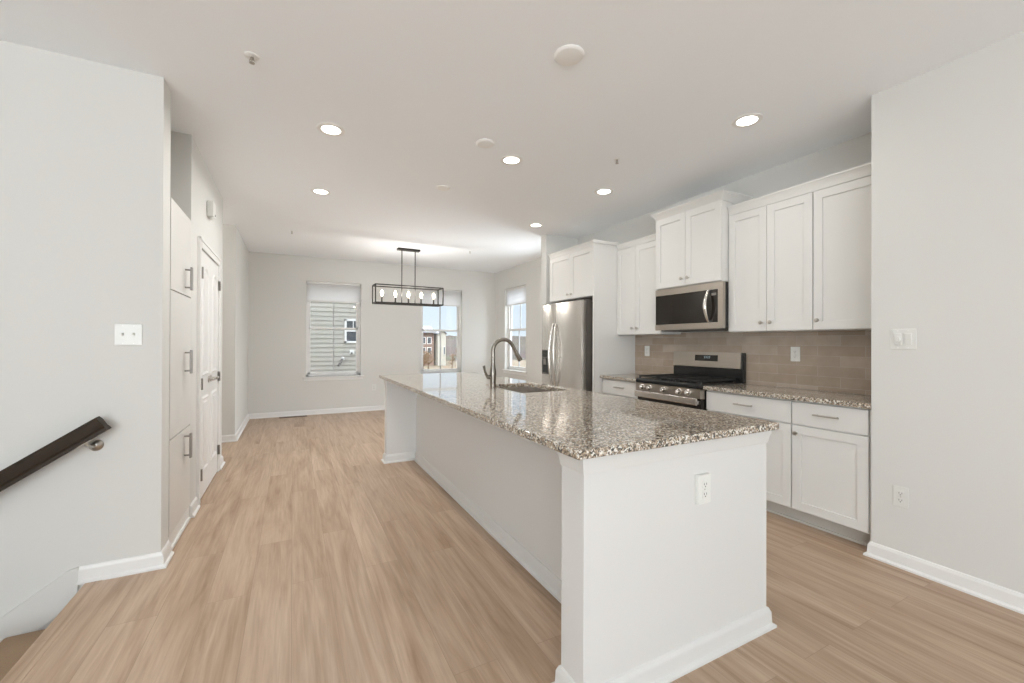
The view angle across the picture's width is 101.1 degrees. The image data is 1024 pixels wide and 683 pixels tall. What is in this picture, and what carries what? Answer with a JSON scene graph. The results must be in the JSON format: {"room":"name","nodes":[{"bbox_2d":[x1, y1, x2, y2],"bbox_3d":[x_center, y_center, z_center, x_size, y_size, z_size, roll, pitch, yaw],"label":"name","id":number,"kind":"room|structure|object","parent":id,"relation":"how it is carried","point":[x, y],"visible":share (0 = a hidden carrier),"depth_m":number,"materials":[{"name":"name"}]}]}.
{"room":"kitchen","nodes":[
{"label":"kitchen","id":0,"kind":"room"},
{"bbox_2d":[0,40,170,630],"bbox_3d":[-3.176,1.384,1.817,2.650,5.743,0.157,0,0,-27],"label":"wall","id":1,"kind":"structure","parent":0,"point":[85,145],"depth_m":2.21,"materials":[{"name":"white paint"}]},
{"bbox_2d":[0,416,110,491],"bbox_3d":[-2.901,1.002,1.811,1.774,1.234,0.106,0,0,-27],"label":"handrail","id":2,"kind":"object","parent":1,"relation":"attached to","point":[12,474],"visible":1,"depth_m":2.09,"materials":[{"name":"brown wood"}]},
{"bbox_2d":[0,540,173,641],"bbox_3d":[-3.114,2.028,1.831,2.579,1.716,0.184,0,0,-27],"label":"baseboard","id":3,"kind":"structure","parent":1,"relation":"attached to","point":[47,603],"depth_m":2.17,"materials":[{"name":"white paint"}]},
{"bbox_2d":[114,324,141,344],"bbox_3d":[-2.082,-0.037,2.286,0.116,0.116,0.022,0,0,-27],"label":"light switch","id":4,"kind":"object","parent":1,"relation":"attached to","point":[124,334],"visible":1,"depth_m":2.29,"materials":[{"name":"white plastic"}]},
{"bbox_2d":[170,131,222,516],"bbox_3d":[-3.382,-0.063,2.985,1.950,2.843,2.101,0,0,-27],"label":"wall","id":5,"kind":"structure","parent":0,"point":[192,183],"depth_m":3.13,"materials":[{"name":"white paint"}]},
{"bbox_2d":[200,251,215,498],"bbox_3d":[-2.522,0.262,3.480,0.092,1.978,0.454,0,0,-27],"label":"door","id":6,"kind":"structure","parent":5,"relation":"in","point":[205,304],"depth_m":3.47,"materials":[{"name":"white paint"}]},
{"bbox_2d":[196,236,220,504],"bbox_3d":[-2.647,0.228,3.673,0.052,2.070,1.040,0,0,-27],"label":"door frame","id":7,"kind":"structure","parent":5,"relation":"attached to","point":[202,245],"depth_m":3.23,"materials":[{"name":"white paint"}]},
{"bbox_2d":[207,200,215,219],"bbox_3d":[-2.573,-1.114,3.612,0.054,0.155,0.120,0,0,-27],"label":"fire alarm","id":8,"kind":"object","parent":5,"relation":"attached to","point":[211,207],"visible":1,"depth_m":3.56,"materials":[{"name":"white plastic"}]},
{"bbox_2d":[222,224,248,434],"bbox_3d":[-4.404,-0.059,5.056,1.407,2.843,3.466,0,0,23],"label":"wall","id":9,"kind":"structure","parent":0,"point":[235,251],"depth_m":5.36,"materials":[{"name":"white paint"}]},
{"bbox_2d":[248,251,494,413],"bbox_3d":[-2.358,-0.043,7.999,4.730,2.843,0.150,0,0,-27],"label":"wall","id":10,"kind":"structure","parent":0,"point":[390,335],"depth_m":7.62,"materials":[{"name":"white paint"}]},
{"bbox_2d":[190,405,384,517],"bbox_3d":[-2.198,1.228,5.531,6.410,0.086,4.373,0,0,-27],"label":"baseboard","id":11,"kind":"structure","parent":10,"relation":"attached to","point":[225,438],"depth_m":7.06,"materials":[{"name":"white paint"}]},
{"bbox_2d":[303,281,363,380],"bbox_3d":[-3.183,-0.183,7.548,0.998,1.735,0.180,0,0,-27],"label":"window","id":12,"kind":"structure","parent":10,"relation":"in","point":[341,375],"depth_m":7.54,"materials":[{"name":"white paint"}]},
{"bbox_2d":[307,281,359,302],"bbox_3d":[-3.177,-0.875,7.537,0.879,0.348,0.040,0,0,-27],"label":"window shade","id":13,"kind":"object","parent":12,"relation":"attached to","point":[316,291],"visible":1,"depth_m":7.52,"materials":[{"name":"white fabric"}]},
{"bbox_2d":[418,306,460,373],"bbox_3d":[-1.422,-0.174,8.463,0.948,1.735,0.180,0,0,-27],"label":"window","id":14,"kind":"structure","parent":10,"relation":"in","point":[458,309],"depth_m":8.53,"materials":[{"name":"white paint"}]},
{"bbox_2d":[421,288,460,306],"bbox_3d":[-1.416,-0.878,8.452,0.829,0.323,0.040,0,0,-27],"label":"window shade","id":15,"kind":"object","parent":10,"relation":"attached to","point":[451,297],"visible":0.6,"depth_m":8.48,"materials":[{"name":"white fabric"}]},
{"bbox_2d":[0,0,1023,272],"bbox_3d":[-0.419,-1.597,1.537,7.460,0.264,13.510,0,0,-27],"label":"ceiling","id":16,"kind":"structure","parent":0,"point":[658,87],"depth_m":2.52,"materials":[{"name":"white paint"}]},
{"bbox_2d":[244,51,259,64],"bbox_3d":[-1.349,-1.462,2.187,0.072,0.037,0.072,0,0,-27],"label":"sprinkler","id":17,"kind":"object","parent":16,"relation":"attached to","point":[251,56],"visible":1,"depth_m":2.18,"materials":[{"name":"white metal"}]},
{"bbox_2d":[311,188,330,194],"bbox_3d":[-1.879,-1.473,4.148,0.184,0.006,0.184,0,0,-27],"label":"recessed light","id":18,"kind":"object","parent":16,"relation":"in","point":[320,191],"visible":1,"depth_m":4.13,"materials":[{"name":"white plastic"}]},
{"bbox_2d":[316,123,344,135],"bbox_3d":[-1.261,-1.475,2.938,0.184,0.006,0.184,0,0,-27],"label":"recessed light","id":19,"kind":"object","parent":16,"relation":"in","point":[330,129],"visible":1,"depth_m":2.93,"materials":[{"name":"white plastic"}]},
{"bbox_2d":[372,247,443,306],"bbox_3d":[-1.644,-1.024,6.698,1.072,0.884,0.278,0,0,-27],"label":"chandelier","id":20,"kind":"object","parent":16,"relation":"hanging from","point":[398,248],"visible":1,"depth_m":6.68,"materials":[{"name":"brown metal"}]},
{"bbox_2d":[500,155,522,164],"bbox_3d":[-0.004,-1.469,3.419,0.184,0.006,0.184,0,0,-27],"label":"recessed light","id":21,"kind":"object","parent":16,"relation":"in","point":[508,159],"visible":1,"depth_m":3.42,"materials":[{"name":"white"}]},
{"bbox_2d":[529,223,542,226],"bbox_3d":[0.301,-1.462,5.301,0.184,0.006,0.184,0,0,-27],"label":"recessed light","id":22,"kind":"object","parent":16,"relation":"in","point":[531,224],"visible":1,"depth_m":5.30,"materials":[{"name":"white plastic"}]},
{"bbox_2d":[594,188,613,194],"bbox_3d":[0.899,-1.464,4.122,0.184,0.006,0.184,0,0,-27],"label":"recessed light","id":23,"kind":"object","parent":16,"relation":"in","point":[603,191],"visible":1,"depth_m":4.11,"materials":[{"name":"white"}]},
{"bbox_2d":[731,113,762,127],"bbox_3d":[1.562,-1.466,2.802,0.184,0.006,0.184,0,0,-27],"label":"recessed light","id":24,"kind":"object","parent":16,"relation":"in","point":[747,120],"visible":1,"depth_m":2.79,"materials":[{"name":"white"}]},
{"bbox_2d":[495,258,540,382],"bbox_3d":[0.452,-0.035,7.557,0.150,2.843,3.225,0,0,-27],"label":"wall","id":25,"kind":"structure","parent":0,"point":[528,274],"depth_m":7.76,"materials":[{"name":"white paint"}]},
{"bbox_2d":[502,304,526,375],"bbox_3d":[0.105,-0.210,8.183,0.180,1.685,0.965,0,0,-27],"label":"window","id":26,"kind":"structure","parent":25,"relation":"in","point":[510,308],"depth_m":8.52,"materials":[{"name":"white paint"}]},
{"bbox_2d":[506,285,525,305],"bbox_3d":[0.096,-0.882,8.179,0.040,0.338,0.851,0,0,-27],"label":"window shade","id":27,"kind":"object","parent":25,"relation":"attached to","point":[517,295],"visible":0.82,"depth_m":8.17,"materials":[{"name":"white fabric"}]},
{"bbox_2d":[21,410,1023,682],"bbox_3d":[-0.428,1.388,1.472,7.210,0.250,13.410,0,0,-27],"label":"floor","id":28,"kind":"structure","parent":0,"point":[308,557],"depth_m":2.04,"materials":[{"name":"brown wood"}]},
{"bbox_2d":[0,629,44,680],"bbox_3d":[-2.866,2.110,1.288,1.980,1.330,1.034,0,0,-27],"label":"staircase","id":29,"kind":"structure","parent":28,"relation":"attached to","point":[12,648],"depth_m":1.99,"materials":[{"name":"carpet"}]},
{"bbox_2d":[0,580,102,682],"bbox_3d":[-1.958,1.273,1.761,0.070,0.032,1.035,0,0,-27],"label":"trim","id":30,"kind":"structure","parent":28,"relation":"attached to","point":[20,670],"depth_m":1.80,"materials":[{"name":"brown wood"}]},
{"bbox_2d":[168,197,192,549],"bbox_3d":[-2.409,0.198,2.634,0.634,2.125,0.568,0,0,-27],"label":"tall cabinet","id":31,"kind":"object","parent":28,"relation":"on","point":[181,271],"visible":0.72,"depth_m":2.73,"materials":[{"name":"white paint"}]},
{"bbox_2d":[279,415,306,417],"bbox_3d":[-3.687,1.268,7.106,0.420,0.006,0.105,0,0,-27],"label":"floor vent","id":32,"kind":"object","parent":28,"relation":"in","point":[303,415],"visible":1,"depth_m":7.11,"materials":[{"name":"brown"}]},
{"bbox_2d":[542,299,592,391],"bbox_3d":[0.854,0.402,5.247,0.773,1.757,0.850,0,0,-27],"label":"refrigerator","id":33,"kind":"object","parent":28,"relation":"on","point":[567,327],"visible":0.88,"depth_m":4.92,"materials":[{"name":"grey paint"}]},
{"bbox_2d":[381,380,776,682],"bbox_3d":[-0.110,0.831,3.193,1.070,0.879,3.528,0,0,-27],"label":"kitchen island","id":34,"kind":"object","parent":28,"relation":"on","point":[651,584],"visible":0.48,"depth_m":1.69,"materials":[{"name":"white paint"}]},
{"bbox_2d":[379,372,778,459],"bbox_3d":[-0.118,0.374,3.186,1.093,0.032,3.545,0,0,-27],"label":"island countertop","id":35,"kind":"structure","parent":34,"relation":"on","point":[577,424],"depth_m":2.00,"materials":[{"name":"stone"}]},
{"bbox_2d":[483,338,521,388],"bbox_3d":[-0.072,0.164,3.247,0.336,0.389,0.054,0,0,-27],"label":"faucet","id":36,"kind":"object","parent":35,"relation":"on","point":[492,376],"visible":1,"depth_m":3.20,"materials":[{"name":"silver metal"}]},
{"bbox_2d":[501,386,549,392],"bbox_3d":[0.103,0.499,3.310,0.446,0.214,0.676,0,0,-27],"label":"sink","id":37,"kind":"object","parent":35,"relation":"in","point":[526,389],"visible":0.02,"depth_m":3.65,"materials":[{"name":"metal"}]},
{"bbox_2d":[695,472,710,504],"bbox_3d":[0.761,0.586,1.679,0.072,0.116,0.021,0,0,-27],"label":"wall outlet","id":38,"kind":"object","parent":34,"relation":"attached to","point":[703,480],"visible":1,"depth_m":1.67,"materials":[{"name":"white plastic"}]},
{"bbox_2d":[702,480,707,487],"bbox_3d":[0.765,0.566,1.671,0.033,0.028,0.004,0,0,-27],"label":"receptacle","id":39,"kind":"object","parent":38,"relation":"attached to","point":[704,482],"depth_m":1.67,"materials":[{"name":"grey plastic"}]},
{"bbox_2d":[702,490,707,497],"bbox_3d":[0.765,0.605,1.671,0.033,0.028,0.004,0,0,-27],"label":"receptacle","id":40,"kind":"object","parent":38,"relation":"attached to","point":[704,492],"depth_m":1.67,"materials":[{"name":"grey plastic"}]},
{"bbox_2d":[592,239,634,392],"bbox_3d":[1.173,0.074,4.822,0.638,2.412,0.033,0,0,-27],"label":"end panel","id":41,"kind":"object","parent":28,"relation":"on","point":[613,353],"visible":0.44,"depth_m":4.77,"materials":[{"name":"white paint"}]},
{"bbox_2d":[602,378,637,398],"bbox_3d":[1.352,0.846,4.578,0.534,0.868,0.585,0,0,-27],"label":"base cabinet","id":42,"kind":"object","parent":28,"relation":"on","point":[622,388],"visible":0.18,"depth_m":4.48,"materials":[{"name":"white paint"}]},
{"bbox_2d":[600,374,645,381],"bbox_3d":[1.349,0.391,4.577,0.527,0.033,0.588,0,0,-27],"label":"countertop","id":43,"kind":"structure","parent":42,"relation":"on","point":[625,377],"depth_m":4.51,"materials":[{"name":"beige stone"}]},
{"bbox_2d":[635,351,745,410],"bbox_3d":[1.633,0.689,3.948,0.600,1.178,0.776,0,0,-27],"label":"gas range","id":44,"kind":"object","parent":28,"relation":"on","point":[693,371],"visible":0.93,"depth_m":3.88,"materials":[{"name":"silver metal"}]},
{"bbox_2d":[636,377,740,388],"bbox_3d":[1.634,0.371,3.969,0.538,0.058,0.742,0,0,-27],"label":"cooktop","id":45,"kind":"object","parent":44,"relation":"in","point":[664,382],"depth_m":3.78,"materials":[{"name":"black metal"}]},
{"bbox_2d":[706,390,799,521],"bbox_3d":[1.992,0.844,3.345,0.534,0.868,0.685,0,0,-27],"label":"base cabinet","id":46,"kind":"object","parent":28,"relation":"on","point":[779,445],"visible":0.38,"depth_m":3.06,"materials":[{"name":"white paint"}]},
{"bbox_2d":[703,383,870,408],"bbox_3d":[2.095,0.389,3.139,0.527,0.033,1.150,0,0,-27],"label":"countertop","id":47,"kind":"structure","parent":46,"relation":"on","point":[806,395],"depth_m":3.01,"materials":[{"name":"stone"}]},
{"bbox_2d":[792,400,869,545],"bbox_3d":[2.253,0.843,2.843,0.534,0.868,0.446,0,0,-27],"label":"base cabinet","id":48,"kind":"object","parent":28,"relation":"on","point":[831,443],"visible":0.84,"depth_m":2.72,"materials":[{"name":"white paint"}]},
{"bbox_2d":[870,409,870,540],"bbox_3d":[2.378,0.843,2.646,0.483,0.868,0.017,0,0,-27],"label":"strip","id":49,"kind":"object","parent":28,"relation":"on","point":[870,409],"visible":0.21,"depth_m":2.54,"materials":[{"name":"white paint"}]},
{"bbox_2d":[541,234,577,382],"bbox_3d":[0.765,-0.039,5.979,0.750,2.843,0.135,0,0,-27],"label":"wall","id":50,"kind":"structure","parent":0,"point":[550,244],"depth_m":5.81,"materials":[{"name":"white paint"}]},
{"bbox_2d":[578,132,870,394],"bbox_3d":[1.830,-0.041,4.404,0.162,2.843,3.642,0,0,-27],"label":"wall","id":51,"kind":"structure","parent":0,"point":[834,361],"depth_m":3.46,"materials":[{"name":"beige tile"}]},
{"bbox_2d":[548,240,592,302],"bbox_3d":[0.950,-0.821,5.246,0.647,0.622,0.918,0,0,-27],"label":"upper cabinet","id":52,"kind":"object","parent":51,"relation":"attached to","point":[571,269],"visible":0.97,"depth_m":5.05,"materials":[{"name":"white paint"}]},
{"bbox_2d":[645,346,649,355],"bbox_3d":[1.533,0.107,4.788,0.009,0.116,0.072,0,0,-27],"label":"wall outlet","id":53,"kind":"object","parent":51,"relation":"attached to","point":[647,348],"visible":1,"depth_m":4.78,"materials":[{"name":"white plastic"}]},
{"bbox_2d":[616,233,680,334],"bbox_3d":[1.467,-0.590,4.599,0.322,1.031,0.658,0,0,-27],"label":"upper cabinet","id":54,"kind":"object","parent":51,"relation":"attached to","point":[636,258],"visible":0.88,"depth_m":4.54,"materials":[{"name":"white paint"}]},
{"bbox_2d":[650,189,753,289],"bbox_3d":[1.752,-0.891,3.963,0.407,0.756,0.809,0,0,-27],"label":"upper cabinet","id":55,"kind":"object","parent":51,"relation":"attached to","point":[692,237],"visible":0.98,"depth_m":3.80,"materials":[{"name":"white paint"}]},
{"bbox_2d":[655,281,728,331],"bbox_3d":[1.732,-0.303,3.957,0.422,0.415,0.751,0,0,-27],"label":"microwave","id":56,"kind":"object","parent":55,"relation":"attached to","point":[701,307],"visible":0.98,"depth_m":3.83,"materials":[{"name":"silver metal"}]},
{"bbox_2d":[727,180,820,332],"bbox_3d":[2.110,-0.613,3.362,0.322,1.068,0.660,0,0,-27],"label":"upper cabinet","id":57,"kind":"object","parent":51,"relation":"attached to","point":[771,235],"visible":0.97,"depth_m":3.26,"materials":[{"name":"white paint"}]},
{"bbox_2d":[791,347,799,360],"bbox_3d":[2.267,0.101,3.375,0.009,0.116,0.072,0,0,-27],"label":"wall outlet","id":58,"kind":"object","parent":51,"relation":"attached to","point":[795,351],"visible":1,"depth_m":3.37,"materials":[{"name":"white plastic"}]},
{"bbox_2d":[812,162,870,330],"bbox_3d":[2.359,-0.614,2.884,0.322,1.068,0.418,0,0,-27],"label":"upper cabinet","id":59,"kind":"object","parent":51,"relation":"attached to","point":[842,199],"visible":0.66,"depth_m":2.85,"materials":[{"name":"white paint"}]},
{"bbox_2d":[871,31,1023,593],"bbox_3d":[3.881,-0.049,-0.100,0.675,2.843,6.243,0,0,-27],"label":"wall","id":60,"kind":"structure","parent":0,"point":[947,140],"depth_m":2.21,"materials":[{"name":"white paint"}]},
{"bbox_2d":[893,485,908,508],"bbox_3d":[2.199,0.879,2.385,0.009,0.116,0.072,0,0,-27],"label":"wall outlet","id":61,"kind":"object","parent":60,"relation":"attached to","point":[900,494],"visible":1,"depth_m":2.38,"materials":[{"name":"white plastic"}]},
{"bbox_2d":[897,490,903,496],"bbox_3d":[2.197,0.860,2.384,0.004,0.028,0.033,0,0,-27],"label":"receptacle","id":62,"kind":"object","parent":61,"relation":"attached to","point":[900,493],"depth_m":2.38,"materials":[{"name":"grey plastic"}]},
{"bbox_2d":[897,497,903,503],"bbox_3d":[2.197,0.898,2.384,0.004,0.028,0.033,0,0,-27],"label":"receptacle","id":63,"kind":"object","parent":61,"relation":"attached to","point":[900,500],"depth_m":2.38,"materials":[{"name":"grey plastic"}]},
{"bbox_2d":[890,329,916,349],"bbox_3d":[2.202,-0.013,2.377,0.021,0.116,0.116,0,0,-27],"label":"light switch","id":64,"kind":"object","parent":60,"relation":"attached to","point":[906,339],"visible":1,"depth_m":2.38,"materials":[{"name":"white plastic"}]},
{"bbox_2d":[863,541,1023,614],"bbox_3d":[3.620,1.228,-0.222,0.169,0.086,6.272,0,0,-27],"label":"baseboard","id":65,"kind":"structure","parent":60,"relation":"attached to","point":[1010,599],"depth_m":2.20,"materials":[{"name":"white paint"}]},
{"label":"outside","id":66,"kind":"structure","parent":0,"visible":0},
{"bbox_2d":[424,360,525,368],"bbox_3d":[-12.461,2.535,110.721,200.000,0.499,190.000,0,0,-27],"label":"ground","id":67,"kind":"structure","parent":66,"point":[514,362],"depth_m":41.07,"materials":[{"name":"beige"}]},
{"bbox_2d":[310,301,355,371],"bbox_3d":[-8.797,-2.348,14.027,7.900,9.150,8.800,0,0,-27],"label":"neighbor house","id":68,"kind":"structure","parent":67,"relation":"on","point":[321,313],"depth_m":11.52,"materials":[{"name":"beige"}]},
{"bbox_2d":[423,347,429,368],"bbox_3d":[-6.632,1.294,31.473,1.412,2.102,1.508,0,0,-27],"label":"bare tree","id":69,"kind":"object","parent":67,"relation":"on","point":[427,353],"visible":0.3,"depth_m":31.41,"materials":[{"name":"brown plant"}]},
{"bbox_2d":[423,326,435,365],"bbox_3d":[-13.174,0.484,43.246,8.100,4.150,9.700,0,0,-27],"label":"townhouse","id":70,"kind":"structure","parent":67,"relation":"on","point":[428,336],"depth_m":40.87,"materials":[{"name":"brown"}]},
{"bbox_2d":[424,350,434,368],"bbox_3d":[-6.642,1.442,33.685,1.280,1.822,1.056,0,0,-27],"label":"bare tree","id":71,"kind":"object","parent":67,"relation":"on","point":[428,358],"visible":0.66,"depth_m":33.64,"materials":[{"name":"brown plant"}]},
{"bbox_2d":[434,332,446,365],"bbox_3d":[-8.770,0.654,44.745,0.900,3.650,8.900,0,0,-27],"label":"townhouse","id":72,"kind":"structure","parent":67,"relation":"on","point":[437,334],"depth_m":41.00,"materials":[{"name":"beige"}]},
{"bbox_2d":[448,354,454,366],"bbox_3d":[-5.228,1.688,36.710,0.709,1.359,0.823,0,0,19],"label":"bare tree","id":73,"kind":"object","parent":67,"relation":"on","point":[451,356],"visible":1,"depth_m":36.72,"materials":[{"name":"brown plant"}]},
{"bbox_2d":[446,335,525,360],"bbox_3d":[24.538,-0.084,149.106,260.940,6.032,150.000,0,0,-27],"label":"hill","id":74,"kind":"structure","parent":67,"relation":"on","point":[451,341],"depth_m":81.28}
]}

